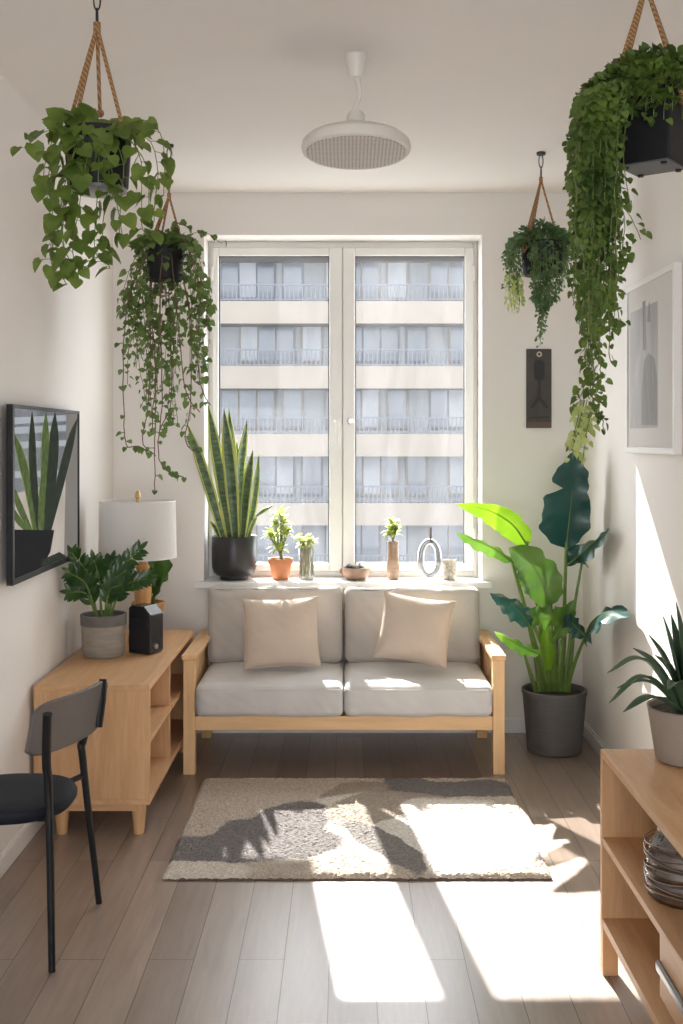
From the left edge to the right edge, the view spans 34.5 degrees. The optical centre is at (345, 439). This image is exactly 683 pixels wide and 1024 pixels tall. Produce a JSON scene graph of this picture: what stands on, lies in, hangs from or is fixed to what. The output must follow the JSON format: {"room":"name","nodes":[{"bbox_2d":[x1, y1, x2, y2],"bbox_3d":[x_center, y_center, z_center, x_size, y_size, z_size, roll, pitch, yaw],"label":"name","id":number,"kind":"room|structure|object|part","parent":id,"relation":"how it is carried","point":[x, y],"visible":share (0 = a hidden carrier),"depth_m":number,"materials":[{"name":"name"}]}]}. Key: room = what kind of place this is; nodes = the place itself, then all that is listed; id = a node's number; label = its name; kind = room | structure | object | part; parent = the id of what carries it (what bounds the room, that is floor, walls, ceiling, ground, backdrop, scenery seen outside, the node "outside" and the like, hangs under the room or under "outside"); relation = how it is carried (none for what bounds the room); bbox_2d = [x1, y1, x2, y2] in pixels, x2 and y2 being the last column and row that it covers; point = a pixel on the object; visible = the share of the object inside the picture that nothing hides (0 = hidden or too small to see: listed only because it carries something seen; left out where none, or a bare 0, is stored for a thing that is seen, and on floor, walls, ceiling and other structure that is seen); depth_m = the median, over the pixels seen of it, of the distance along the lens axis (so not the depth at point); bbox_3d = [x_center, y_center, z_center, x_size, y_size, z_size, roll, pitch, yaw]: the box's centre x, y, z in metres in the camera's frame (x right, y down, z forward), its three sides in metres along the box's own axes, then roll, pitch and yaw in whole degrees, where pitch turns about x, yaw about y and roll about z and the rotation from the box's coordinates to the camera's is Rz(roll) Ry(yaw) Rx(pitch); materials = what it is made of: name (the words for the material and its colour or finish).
{"room":"living room","nodes":[
{"label":"living room","id":0,"kind":"room"},
{"bbox_2d":[0,74,112,851],"bbox_3d":[-1.183,0.110,1.800,0.120,2.600,7.000,0,0,0],"label":"wall","id":1,"kind":"structure","parent":0,"point":[56,347],"depth_m":3.99,"materials":[{"name":"paint"}]},
{"bbox_2d":[0,822,44,878],"bbox_3d":[-1.116,1.374,1.792,0.014,0.072,6.985,0,0,0],"label":"baseboard","id":2,"kind":"structure","parent":1,"relation":"attached to","point":[12,850],"depth_m":3.71,"materials":[{"name":"white paint"}]},
{"bbox_2d":[6,404,79,585],"bbox_3d":[-1.102,0.178,4.018,0.042,0.591,0.895,0,0,0],"label":"framed picture","id":3,"kind":"object","parent":1,"relation":"attached to","point":[43,444],"visible":0.92,"depth_m":3.91},
{"bbox_2d":[0,733,653,1023],"bbox_3d":[0.009,1.470,1.865,2.505,0.120,7.430,0,0,0],"label":"floor","id":4,"kind":"structure","parent":0,"point":[155,950],"depth_m":3.19,"materials":[{"name":"brown wood"}]},
{"bbox_2d":[0,679,107,972],"bbox_3d":[-0.914,1.056,3.109,0.401,0.706,0.492,0,0,0],"label":"dining chair","id":5,"kind":"object","parent":4,"relation":"on","point":[56,724],"visible":1,"depth_m":3.02,"materials":[{"name":"black metal"}]},
{"bbox_3d":[-0.936,0.999,3.070,0.356,0.043,0.356,0,0,0],"label":"seat","id":6,"kind":"part","parent":5,"relation":"part of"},
{"bbox_3d":[-0.787,1.061,2.902,0.038,0.696,0.078,0,0,0],"label":"leg","id":7,"kind":"part","parent":5,"relation":"part of","materials":[{"name":"black metal"}]},
{"bbox_3d":[-0.922,1.018,3.119,0.272,0.037,0.392,0,0,0],"label":"seat frame","id":8,"kind":"part","parent":5,"relation":"part of","materials":[{"name":"black metal"}]},
{"bbox_3d":[-0.771,0.782,3.117,0.060,0.160,0.455,0,0,12],"label":"backrest","id":9,"kind":"part","parent":5,"relation":"part of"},
{"bbox_3d":[-0.767,1.073,3.298,0.076,0.671,0.098,0,0,-17],"label":"leg","id":10,"kind":"part","parent":5,"relation":"part of","materials":[{"name":"black metal"}]},
{"bbox_2d":[34,630,193,834],"bbox_3d":[-0.902,1.140,4.470,0.411,0.540,1.140,0,0,0],"label":"sideboard","id":11,"kind":"object","parent":4,"relation":"on","point":[140,737],"visible":0.7,"depth_m":3.92,"materials":[{"name":"brown wood"}]},
{"bbox_3d":[-1.018,1.353,3.945,0.052,0.114,0.052,0,0,0],"label":"leg","id":12,"kind":"part","parent":11,"relation":"part of","materials":[{"name":"brown wood"}]},
{"bbox_3d":[-0.902,1.083,3.910,0.411,0.385,0.020,0,0,0],"label":"panel","id":13,"kind":"part","parent":11,"relation":"part of","materials":[{"name":"brown wood"}]},
{"bbox_3d":[-0.902,1.308,4.470,0.351,0.027,1.100,0,0,0],"label":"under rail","id":14,"kind":"part","parent":11,"relation":"part of","materials":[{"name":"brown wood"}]},
{"bbox_2d":[59,539,157,658],"bbox_3d":[-0.927,0.630,4.376,0.374,0.478,0.312,0,0,0],"label":"plant","id":15,"kind":"object","parent":11,"relation":"on","point":[102,631],"visible":1,"depth_m":4.36,"materials":[{"name":"green plant"}]},
{"bbox_3d":[-0.979,0.805,4.440,0.177,0.127,0.177,0,0,0],"label":"pot","id":16,"kind":"part","parent":15,"relation":"part of","materials":[{"name":"grey ceramic"}]},
{"bbox_3d":[-0.902,1.285,4.470,0.411,0.020,1.140,0,0,0],"label":"panel","id":17,"kind":"part","parent":11,"relation":"part of","materials":[{"name":"brown wood"}]},
{"bbox_2d":[98,490,176,644],"bbox_3d":[-0.890,0.542,4.700,0.332,0.654,0.332,0,0,0],"label":"table lamp","id":18,"kind":"object","parent":11,"relation":"on","point":[122,522],"visible":0.68,"depth_m":4.57,"materials":[{"name":"white fabric"}]},
{"bbox_3d":[-0.890,0.380,4.700,0.330,0.239,0.330,0,0,0],"label":"lamp shade","id":19,"kind":"part","parent":18,"relation":"part of","materials":[{"name":"white fabric"}]},
{"bbox_3d":[-0.742,1.353,3.945,0.052,0.114,0.052,0,0,0],"label":"leg","id":20,"kind":"part","parent":11,"relation":"part of","materials":[{"name":"brown wood"}]},
{"bbox_2d":[129,603,162,654],"bbox_3d":[-0.817,0.772,4.506,0.119,0.194,0.094,0,0,27],"label":"speaker","id":21,"kind":"object","parent":11,"relation":"on","point":[145,619],"visible":1,"depth_m":4.47},
{"bbox_2d":[130,618,145,650],"bbox_3d":[-0.844,0.790,4.471,0.078,0.126,0.006,0,0,27],"label":"grille","id":22,"kind":"object","parent":21,"relation":"attached to","point":[137,625],"depth_m":4.47,"materials":[{"name":"fabric"}]},
{"bbox_2d":[131,559,172,613],"bbox_3d":[-0.889,0.686,4.866,0.281,0.365,0.221,0,0,0],"label":"rubber plant","id":23,"kind":"object","parent":11,"relation":"on","point":[162,568],"visible":0.34,"depth_m":4.84,"materials":[{"name":"green plant"}]},
{"bbox_3d":[-0.880,0.793,4.900,0.152,0.149,0.152,0,0,0],"label":"pot","id":24,"kind":"part","parent":23,"relation":"part of","materials":[{"name":"beige ceramic"}]},
{"bbox_2d":[150,706,171,741],"bbox_3d":[-0.898,1.076,4.170,0.395,0.018,0.500,0,0,0],"label":"shelf","id":25,"kind":"object","parent":11,"relation":"attached to","point":[158,714],"depth_m":4.25,"materials":[{"name":"brown wood"}]},
{"bbox_2d":[170,674,182,707],"bbox_3d":[-0.898,1.076,4.730,0.395,0.018,0.580,0,0,0],"label":"shelf","id":26,"kind":"object","parent":11,"relation":"attached to","point":[176,680],"depth_m":4.74,"materials":[{"name":"brown wood"}]},
{"bbox_3d":[-0.902,1.083,5.030,0.411,0.385,0.020,0,0,0],"label":"panel","id":27,"kind":"part","parent":11,"relation":"part of","materials":[{"name":"brown wood"}]},
{"bbox_2d":[182,585,505,774],"bbox_3d":[-0.009,1.044,4.923,1.367,0.731,0.663,0,0,0],"label":"sofa","id":28,"kind":"object","parent":4,"relation":"on","point":[371,693],"visible":0.91,"depth_m":4.67,"materials":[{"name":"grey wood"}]},
{"bbox_3d":[-0.661,1.169,4.655,0.050,0.483,0.050,0,0,0],"label":"leg","id":29,"kind":"part","parent":28,"relation":"part of","materials":[{"name":"brown wood"}]},
{"bbox_3d":[-0.659,0.916,4.939,0.066,0.022,0.630,0,0,0],"label":"armrest","id":30,"kind":"part","parent":28,"relation":"part of","materials":[{"name":"brown wood"}]},
{"bbox_3d":[-0.661,1.076,4.940,0.024,0.298,0.520,0,0,0],"label":"panel","id":31,"kind":"part","parent":28,"relation":"part of","materials":[{"name":"brown wood"}]},
{"bbox_3d":[-0.661,1.169,5.225,0.050,0.483,0.050,0,0,0],"label":"leg","id":32,"kind":"part","parent":28,"relation":"part of","materials":[{"name":"brown wood"}]},
{"bbox_2d":[195,661,343,716],"bbox_3d":[-0.322,1.091,4.898,0.625,0.145,0.614,0,0,0],"label":"seat cushion","id":33,"kind":"object","parent":28,"relation":"on","point":[222,688],"depth_m":4.61,"materials":[{"name":"grey fabric"}]},
{"bbox_2d":[207,585,342,662],"bbox_3d":[-0.328,0.859,5.135,0.630,0.361,0.187,0,0,0],"label":"cushion","id":34,"kind":"object","parent":28,"relation":"on","point":[226,631],"depth_m":5.07,"materials":[{"name":"grey fabric"}]},
{"bbox_2d":[241,596,321,669],"bbox_3d":[-0.289,0.859,4.907,0.350,0.310,0.148,0,0,-9],"label":"throw pillow","id":35,"kind":"object","parent":28,"relation":"on","point":[277,632],"visible":1,"depth_m":4.86,"materials":[{"name":"beige fabric"}]},
{"bbox_3d":[-0.009,1.194,4.652,1.255,0.061,0.028,0,0,0],"label":"rail","id":36,"kind":"part","parent":28,"relation":"part of","materials":[{"name":"brown wood"}]},
{"bbox_3d":[-0.009,1.018,5.227,1.255,0.415,0.026,0,0,0],"label":"rail","id":37,"kind":"part","parent":28,"relation":"part of","materials":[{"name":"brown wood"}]},
{"bbox_2d":[344,585,479,661],"bbox_3d":[0.307,0.860,5.136,0.630,0.361,0.187,0,0,0],"label":"cushion","id":38,"kind":"object","parent":28,"relation":"on","point":[363,610],"depth_m":5.06,"materials":[{"name":"grey fabric"}]},
{"bbox_2d":[373,590,455,668],"bbox_3d":[0.306,0.842,4.895,0.366,0.331,0.149,0,0,7],"label":"throw pillow","id":39,"kind":"object","parent":28,"relation":"on","point":[414,629],"visible":1,"depth_m":4.85,"materials":[{"name":"beige fabric"}]},
{"bbox_2d":[344,661,492,716],"bbox_3d":[0.305,1.091,4.898,0.626,0.145,0.613,0,0,0],"label":"seat cushion","id":40,"kind":"object","parent":28,"relation":"on","point":[371,688],"depth_m":4.61,"materials":[{"name":"grey fabric"}]},
{"bbox_3d":[0.644,1.169,5.225,0.050,0.483,0.050,0,0,0],"label":"leg","id":41,"kind":"part","parent":28,"relation":"part of","materials":[{"name":"brown wood"}]},
{"bbox_3d":[0.644,1.076,4.940,0.024,0.298,0.520,0,0,0],"label":"panel","id":42,"kind":"part","parent":28,"relation":"part of","materials":[{"name":"brown wood"}]},
{"bbox_3d":[0.644,0.916,4.939,0.062,0.022,0.630,0,0,0],"label":"armrest","id":43,"kind":"part","parent":28,"relation":"part of","materials":[{"name":"brown wood"}]},
{"bbox_3d":[0.644,1.169,4.655,0.050,0.483,0.050,0,0,0],"label":"leg","id":44,"kind":"part","parent":28,"relation":"part of","materials":[{"name":"brown wood"}]},
{"bbox_2d":[163,777,552,879],"bbox_3d":[0.037,1.398,4.030,1.254,0.022,1.024,0,0,0],"label":"rug","id":45,"kind":"object","parent":4,"relation":"on","point":[242,828],"visible":1,"depth_m":3.88,"materials":[{"name":"fabric"}]},
{"bbox_2d":[456,452,628,757],"bbox_3d":[0.981,0.724,4.732,0.838,1.368,0.629,0,0,42],"label":"potted plant","id":46,"kind":"object","parent":4,"relation":"on","point":[554,706],"visible":1,"depth_m":4.87,"materials":[{"name":"green plant"}]},
{"bbox_2d":[522,683,586,757],"bbox_3d":[0.945,1.267,4.990,0.294,0.282,0.294,0,0,0],"label":"pot","id":47,"kind":"object","parent":46,"relation":"attached to","point":[554,714],"depth_m":4.88,"materials":[{"name":"black ceramic"}]},
{"bbox_2d":[600,749,682,1023],"bbox_3d":[0.895,1.115,2.188,0.450,0.589,1.475,0,0,0],"label":"console shelf","id":48,"kind":"object","parent":4,"relation":"on","point":[639,792],"visible":1,"depth_m":2.74,"materials":[{"name":"brown wood"}]},
{"bbox_3d":[0.898,1.125,2.909,0.444,0.570,0.032,0,0,0],"label":"panel","id":49,"kind":"part","parent":48,"relation":"part of","materials":[{"name":"brown wood"}]},
{"bbox_3d":[0.898,1.274,2.188,0.443,0.022,1.435,0,0,0],"label":"shelf","id":50,"kind":"part","parent":48,"relation":"part of","materials":[{"name":"brown wood"}]},
{"bbox_3d":[0.898,1.058,2.188,0.443,0.018,1.435,0,0,0],"label":"shelf","id":51,"kind":"part","parent":48,"relation":"part of","materials":[{"name":"brown wood"}]},
{"bbox_2d":[607,602,682,767],"bbox_3d":[0.831,0.616,2.760,0.250,0.406,0.436,0,0,40],"label":"agave plant","id":52,"kind":"object","parent":48,"relation":"on","point":[665,714],"visible":1,"depth_m":2.77,"materials":[{"name":"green plant"}]},
{"bbox_3d":[0.876,0.750,2.815,0.206,0.139,0.206,0,0,0],"label":"pot","id":53,"kind":"part","parent":52,"relation":"part of","materials":[{"name":"beige ceramic"}]},
{"bbox_2d":[643,825,682,909],"bbox_3d":[0.785,0.964,2.530,0.196,0.169,0.194,0,0,0],"label":"bowls","id":54,"kind":"object","parent":48,"relation":"on","point":[663,864],"visible":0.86,"depth_m":2.48,"materials":[{"name":"grey metal"}]},
{"bbox_3d":[0.676,1.137,1.968,0.012,0.022,0.835,0,0,0],"label":"handle","id":55,"kind":"part","parent":48,"relation":"part of","materials":[{"name":"metal"}]},
{"bbox_3d":[0.890,1.136,1.942,0.420,0.138,0.885,0,0,0],"label":"drawer","id":56,"kind":"part","parent":48,"relation":"part of","materials":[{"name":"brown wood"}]},
{"bbox_2d":[0,0,682,192],"bbox_3d":[0.009,-1.250,1.865,2.505,0.120,7.430,0,0,0],"label":"ceiling","id":57,"kind":"structure","parent":0,"point":[476,89],"depth_m":3.59,"materials":[{"name":"paint"}]},
{"bbox_2d":[10,0,175,291],"bbox_3d":[-0.654,-0.780,2.861,0.351,0.818,0.326,0,0,43],"label":"pothos","id":58,"kind":"object","parent":57,"relation":"hanging from","point":[98,153],"visible":1,"depth_m":2.81,"materials":[{"name":"plant"}]},
{"bbox_2d":[65,122,131,189],"bbox_3d":[-0.654,-0.737,2.900,0.182,0.150,0.182,0,0,0],"label":"planter","id":59,"kind":"object","parent":58,"relation":"on","point":[121,147],"depth_m":2.82,"materials":[{"name":"grey plastic"}]},
{"bbox_2d":[114,144,226,494],"bbox_3d":[-0.704,-0.485,4.431,0.462,1.409,0.300,0,0,0],"label":"ivy","id":60,"kind":"object","parent":57,"relation":"hanging from","point":[165,263],"visible":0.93,"depth_m":4.41,"materials":[{"name":"plant"}]},
{"bbox_2d":[146,244,183,282],"bbox_3d":[-0.729,-0.708,4.430,0.158,0.135,0.158,0,0,0],"label":"planter","id":61,"kind":"object","parent":60,"relation":"on","point":[166,265],"depth_m":4.37,"materials":[{"name":"black plastic"}]},
{"bbox_2d":[301,51,410,169],"bbox_3d":[0.031,-1.031,3.399,0.338,0.317,0.337,0,0,0],"label":"ceiling lamp","id":62,"kind":"object","parent":57,"relation":"hanging from","point":[355,143],"visible":1,"depth_m":3.37,"materials":[{"name":"white plastic"}]},
{"bbox_2d":[347,110,364,120],"bbox_3d":[0.031,-0.986,3.404,0.060,0.061,0.062,0,0,0],"label":"socket","id":63,"kind":"object","parent":62,"relation":"attached to","point":[353,114],"depth_m":3.38,"materials":[{"name":"white plastic"}]},
{"bbox_3d":[0.031,-0.921,3.399,0.338,0.096,0.337,0,0,0],"label":"lamp shade","id":64,"kind":"part","parent":62,"relation":"part of","materials":[{"name":"white plastic"}]},
{"bbox_2d":[307,135,404,168],"bbox_3d":[0.031,-0.889,3.398,0.304,0.030,0.304,0,0,0],"label":"diffuser","id":65,"kind":"object","parent":62,"relation":"attached to","point":[331,151],"depth_m":3.37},
{"bbox_3d":[0.031,-1.066,3.400,0.035,0.115,0.019,0,0,0],"label":"cord","id":66,"kind":"part","parent":62,"relation":"part of","materials":[{"name":"white plastic"}]},
{"bbox_2d":[501,151,573,347],"bbox_3d":[0.802,-0.781,4.547,0.299,0.816,0.280,0,0,29],"label":"trailing plant","id":67,"kind":"object","parent":57,"relation":"hanging from","point":[545,259],"visible":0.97,"depth_m":4.47,"materials":[{"name":"green plant"}]},
{"bbox_3d":[0.815,-0.748,4.550,0.188,0.135,0.188,0,0,0],"label":"planter","id":68,"kind":"part","parent":67,"relation":"part of","materials":[{"name":"black plastic"}]},
{"bbox_2d":[562,0,682,464],"bbox_3d":[0.725,-0.564,2.719,0.428,1.250,0.347,0,0,-3],"label":"hanging plant","id":69,"kind":"object","parent":57,"relation":"hanging from","point":[628,117],"visible":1,"depth_m":2.63,"materials":[{"name":"plant"}]},
{"bbox_2d":[617,81,682,165],"bbox_3d":[0.757,-0.765,2.720,0.147,0.180,0.147,0,0,37],"label":"planter","id":70,"kind":"object","parent":69,"relation":"attached to","point":[652,133],"depth_m":2.65,"materials":[{"name":"black plastic"}]},
{"bbox_3d":[0.757,-0.674,2.720,0.129,0.004,0.129,0,0,37],"label":"plate","id":71,"kind":"part","parent":69,"relation":"part of","materials":[{"name":"grey plastic"}]},
{"bbox_2d":[113,193,582,717],"bbox_3d":[0.009,0.110,5.440,2.505,2.600,0.280,0,0,0],"label":"wall","id":72,"kind":"structure","parent":0,"point":[517,464],"depth_m":5.30,"materials":[{"name":"paint"}]},
{"bbox_2d":[195,242,491,588],"bbox_3d":[-0.010,-0.139,5.400,1.420,1.698,0.290,0,0,0],"label":"window","id":73,"kind":"structure","parent":72,"relation":"in","point":[341,256],"depth_m":5.46,"materials":[{"name":"white plastic"}]},
{"bbox_2d":[188,406,272,580],"bbox_3d":[-0.582,0.255,5.362,0.416,0.849,0.225,0,0,-15],"label":"snake plant","id":74,"kind":"object","parent":73,"relation":"on","point":[234,546],"visible":0.99,"depth_m":5.34,"materials":[{"name":"green plant"}]},
{"bbox_3d":[-0.546,0.574,5.375,0.220,0.211,0.220,0,0,0],"label":"pot","id":75,"kind":"part","parent":74,"relation":"part of","materials":[{"name":"grey ceramic"}]},
{"bbox_3d":[-0.341,-0.151,5.489,0.646,1.609,0.053,0,0,0],"label":"sash","id":76,"kind":"part","parent":73,"relation":"part of","materials":[{"name":"white plastic"}]},
{"bbox_2d":[260,505,294,579],"bbox_3d":[-0.335,0.497,5.371,0.174,0.364,0.129,0,0,0],"label":"flowering plant","id":77,"kind":"object","parent":73,"relation":"on","point":[280,566],"visible":1,"depth_m":5.36,"materials":[{"name":"plant"}]},
{"bbox_2d":[268,557,292,579],"bbox_3d":[-0.320,0.628,5.375,0.122,0.102,0.122,0,0,0],"label":"pot","id":78,"kind":"object","parent":77,"relation":"on","point":[280,567],"depth_m":5.33,"materials":[{"name":"ceramic"}]},
{"bbox_2d":[292,532,318,579],"bbox_3d":[-0.199,0.565,5.375,0.139,0.228,0.117,0,0,22],"label":"glass vase","id":79,"kind":"object","parent":73,"relation":"on","point":[305,543],"visible":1,"depth_m":5.36,"materials":[{"name":"clear glass"}]},
{"bbox_3d":[-0.045,-0.045,5.444,0.032,0.131,0.037,0,0,0],"label":"handle","id":80,"kind":"part","parent":73,"relation":"part of","materials":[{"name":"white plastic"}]},
{"bbox_3d":[-0.010,0.695,5.378,1.420,0.030,0.245,0,0,0],"label":"sill","id":81,"kind":"part","parent":73,"relation":"part of","materials":[{"name":"white paint"}]},
{"bbox_3d":[0.020,-0.094,5.444,0.032,0.032,0.037,0,0,0],"label":"handle","id":82,"kind":"part","parent":73,"relation":"part of","materials":[{"name":"metal"}]},
{"bbox_2d":[339,566,369,580],"bbox_3d":[0.049,0.649,5.360,0.136,0.061,0.136,0,0,40],"label":"stoneware bowl","id":83,"kind":"object","parent":73,"relation":"on","point":[350,574],"visible":0.98,"depth_m":5.31,"materials":[{"name":"beige ceramic"}]},
{"bbox_2d":[346,563,366,568],"bbox_3d":[0.047,0.621,5.368,0.110,0.036,0.090,0,0,-29],"label":"pebbles","id":84,"kind":"object","parent":83,"relation":"in","point":[350,566],"visible":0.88,"depth_m":5.34,"materials":[{"name":"grey stone"}]},
{"bbox_2d":[380,517,403,579],"bbox_3d":[0.226,0.527,5.374,0.113,0.304,0.073,0,0,-16],"label":"ceramic vase","id":85,"kind":"object","parent":73,"relation":"on","point":[392,554],"visible":1,"depth_m":5.36,"materials":[{"name":"beige ceramic"}]},
{"bbox_3d":[0.309,-0.151,5.489,0.651,1.609,0.053,0,0,0],"label":"sash","id":86,"kind":"part","parent":73,"relation":"part of","materials":[{"name":"white plastic"}]},
{"bbox_2d":[417,527,441,578],"bbox_3d":[0.408,0.551,5.375,0.121,0.252,0.040,0,0,0],"label":"ring vase","id":87,"kind":"object","parent":73,"relation":"on","point":[430,539],"visible":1,"depth_m":5.37,"materials":[{"name":"grey ceramic"}]},
{"bbox_2d":[443,559,455,579],"bbox_3d":[0.504,0.630,5.360,0.066,0.098,0.066,0,0,0],"label":"candle cup","id":88,"kind":"object","parent":73,"relation":"on","point":[449,565],"visible":1,"depth_m":5.33,"materials":[{"name":"white ceramic"}]},
{"bbox_2d":[196,718,525,732],"bbox_3d":[0.009,1.374,5.293,2.265,0.072,0.014,0,0,0],"label":"baseboard","id":89,"kind":"structure","parent":72,"relation":"attached to","point":[512,725],"depth_m":5.29,"materials":[{"name":"white paint"}]},
{"bbox_2d":[526,349,551,427],"bbox_3d":[0.928,-0.248,5.289,0.120,0.380,0.021,0,0,0],"label":"wall plaque","id":90,"kind":"object","parent":72,"relation":"attached to","point":[538,361],"visible":1,"depth_m":5.29,"materials":[{"name":"black metal"}]},
{"bbox_2d":[583,170,682,748],"bbox_3d":[1.202,0.110,1.800,0.120,2.600,7.000,0,0,0],"label":"wall","id":91,"kind":"structure","parent":0,"point":[638,566],"depth_m":4.40,"materials":[{"name":"paint"}]},
{"bbox_2d":[583,720,608,755],"bbox_3d":[1.135,1.374,1.792,0.014,0.072,6.985,0,0,0],"label":"baseboard","id":92,"kind":"structure","parent":91,"relation":"attached to","point":[593,739],"depth_m":5.02,"materials":[{"name":"white paint"}]},
{"bbox_2d":[626,262,681,454],"bbox_3d":[1.128,-0.278,4.060,0.028,0.655,0.650,0,0,0],"label":"framed print","id":93,"kind":"object","parent":91,"relation":"attached to","point":[654,302],"visible":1,"depth_m":3.99,"materials":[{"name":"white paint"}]},
{"label":"outside","id":94,"kind":"structure","parent":0,"visible":0},
{"bbox_3d":[0.000,13.510,33.800,80.000,0.200,56.400,0,0,0],"label":"ground","id":95,"kind":"structure","parent":94,"visible":0},
{"bbox_2d":[220,258,462,561],"bbox_3d":[0.000,-0.590,56.000,52.000,28.000,12.000,0,0,0],"label":"apartment building","id":96,"kind":"structure","parent":95,"relation":"on","point":[274,311],"depth_m":51.49,"materials":[{"name":"beige concrete"}]},
{"bbox_3d":[-4.600,-7.583,51.505,2.440,1.830,0.030,0,0,0],"label":"pane","id":97,"kind":"part","parent":96,"relation":"part of","materials":[{"name":"glass"}]},
{"bbox_3d":[-4.600,-1.538,51.505,2.440,1.830,0.030,0,0,0],"label":"pane","id":98,"kind":"part","parent":96,"relation":"part of","materials":[{"name":"grey glass"}]},
{"bbox_3d":[-4.600,4.735,51.505,2.440,1.830,0.030,0,0,0],"label":"pane","id":99,"kind":"part","parent":96,"relation":"part of","materials":[{"name":"grey glass"}]},
{"bbox_3d":[-3.700,-4.629,51.505,2.440,1.830,0.030,0,0,0],"label":"pane","id":100,"kind":"part","parent":96,"relation":"part of","materials":[{"name":"grey glass"}]},
{"bbox_3d":[-3.700,1.599,51.505,2.440,1.830,0.030,0,0,0],"label":"pane","id":101,"kind":"part","parent":96,"relation":"part of","materials":[{"name":"grey glass"}]},
{"bbox_3d":[-2.500,-7.583,51.505,0.840,1.830,0.030,0,0,0],"label":"pane","id":102,"kind":"part","parent":96,"relation":"part of","materials":[{"name":"glass"}]},
{"bbox_3d":[-2.500,-1.538,51.505,0.840,1.830,0.030,0,0,0],"label":"pane","id":103,"kind":"part","parent":96,"relation":"part of","materials":[{"name":"grey glass"}]},
{"bbox_3d":[-2.500,4.735,51.505,0.840,1.830,0.030,0,0,0],"label":"pane","id":104,"kind":"part","parent":96,"relation":"part of","materials":[{"name":"grey glass"}]},
{"bbox_3d":[-1.600,-4.629,51.505,0.840,1.830,0.030,0,0,0],"label":"pane","id":105,"kind":"part","parent":96,"relation":"part of","materials":[{"name":"grey glass"}]},
{"bbox_3d":[-1.600,1.599,51.505,0.840,1.830,0.030,0,0,0],"label":"pane","id":106,"kind":"part","parent":96,"relation":"part of","materials":[{"name":"grey glass"}]},
{"bbox_3d":[0.000,-6.708,50.080,52.000,0.780,0.060,0,0,0],"label":"balcony railing","id":107,"kind":"part","parent":96,"relation":"part of","materials":[{"name":"grey metal"}]},
{"bbox_3d":[0.000,-3.754,50.080,52.000,0.780,0.060,0,0,0],"label":"balcony railing","id":108,"kind":"part","parent":96,"relation":"part of","materials":[{"name":"grey metal"}]},
{"bbox_3d":[0.000,-0.663,50.080,52.000,0.780,0.060,0,0,0],"label":"balcony railing","id":109,"kind":"part","parent":96,"relation":"part of","materials":[{"name":"grey metal"}]},
{"bbox_3d":[0.300,-7.583,51.505,2.440,1.830,0.030,0,0,0],"label":"pane","id":110,"kind":"part","parent":96,"relation":"part of","materials":[{"name":"glass"}]},
{"bbox_3d":[0.300,-1.538,51.505,2.440,1.830,0.030,0,0,0],"label":"pane","id":111,"kind":"part","parent":96,"relation":"part of","materials":[{"name":"grey glass"}]},
{"bbox_3d":[0.300,4.735,51.505,2.440,1.830,0.030,0,0,0],"label":"pane","id":112,"kind":"part","parent":96,"relation":"part of","materials":[{"name":"grey glass"}]},
{"bbox_3d":[0.000,2.474,50.080,52.000,0.780,0.060,0,0,0],"label":"balcony railing","id":113,"kind":"part","parent":96,"relation":"part of","materials":[{"name":"grey metal"}]},
{"bbox_3d":[0.000,5.610,50.080,52.000,0.780,0.060,0,0,0],"label":"balcony railing","id":114,"kind":"part","parent":96,"relation":"part of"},
{"bbox_3d":[1.200,-4.629,51.505,2.440,1.830,0.030,0,0,0],"label":"pane","id":115,"kind":"part","parent":96,"relation":"part of","materials":[{"name":"grey glass"}]},
{"bbox_3d":[1.200,1.599,51.505,2.440,1.830,0.030,0,0,0],"label":"pane","id":116,"kind":"part","parent":96,"relation":"part of","materials":[{"name":"grey glass"}]},
{"bbox_3d":[2.400,-7.583,51.505,0.840,1.830,0.030,0,0,0],"label":"pane","id":117,"kind":"part","parent":96,"relation":"part of","materials":[{"name":"glass"}]},
{"bbox_3d":[2.400,-1.538,51.505,0.840,1.830,0.030,0,0,0],"label":"pane","id":118,"kind":"part","parent":96,"relation":"part of","materials":[{"name":"grey glass"}]},
{"bbox_3d":[2.400,4.735,51.505,0.840,1.830,0.030,0,0,0],"label":"pane","id":119,"kind":"part","parent":96,"relation":"part of","materials":[{"name":"grey glass"}]},
{"bbox_3d":[3.300,-4.629,51.505,0.840,1.830,0.030,0,0,0],"label":"pane","id":120,"kind":"part","parent":96,"relation":"part of","materials":[{"name":"grey glass"}]},
{"bbox_3d":[3.300,1.599,51.505,0.840,1.830,0.030,0,0,0],"label":"pane","id":121,"kind":"part","parent":96,"relation":"part of","materials":[{"name":"grey glass"}]},
{"bbox_3d":[5.200,-7.583,51.505,2.440,1.830,0.030,0,0,0],"label":"pane","id":122,"kind":"part","parent":96,"relation":"part of","materials":[{"name":"glass"}]},
{"bbox_3d":[5.200,-1.538,51.505,2.440,1.830,0.030,0,0,0],"label":"pane","id":123,"kind":"part","parent":96,"relation":"part of","materials":[{"name":"grey glass"}]},
{"bbox_3d":[5.200,4.735,51.505,2.440,1.830,0.030,0,0,0],"label":"pane","id":124,"kind":"part","parent":96,"relation":"part of","materials":[{"name":"grey glass"}]},
{"bbox_3d":[6.100,-4.629,51.505,2.440,1.830,0.030,0,0,0],"label":"pane","id":125,"kind":"part","parent":96,"relation":"part of","materials":[{"name":"grey glass"}]},
{"bbox_3d":[6.100,1.599,51.505,2.440,1.830,0.030,0,0,0],"label":"pane","id":126,"kind":"part","parent":96,"relation":"part of","materials":[{"name":"grey glass"}]}
]}

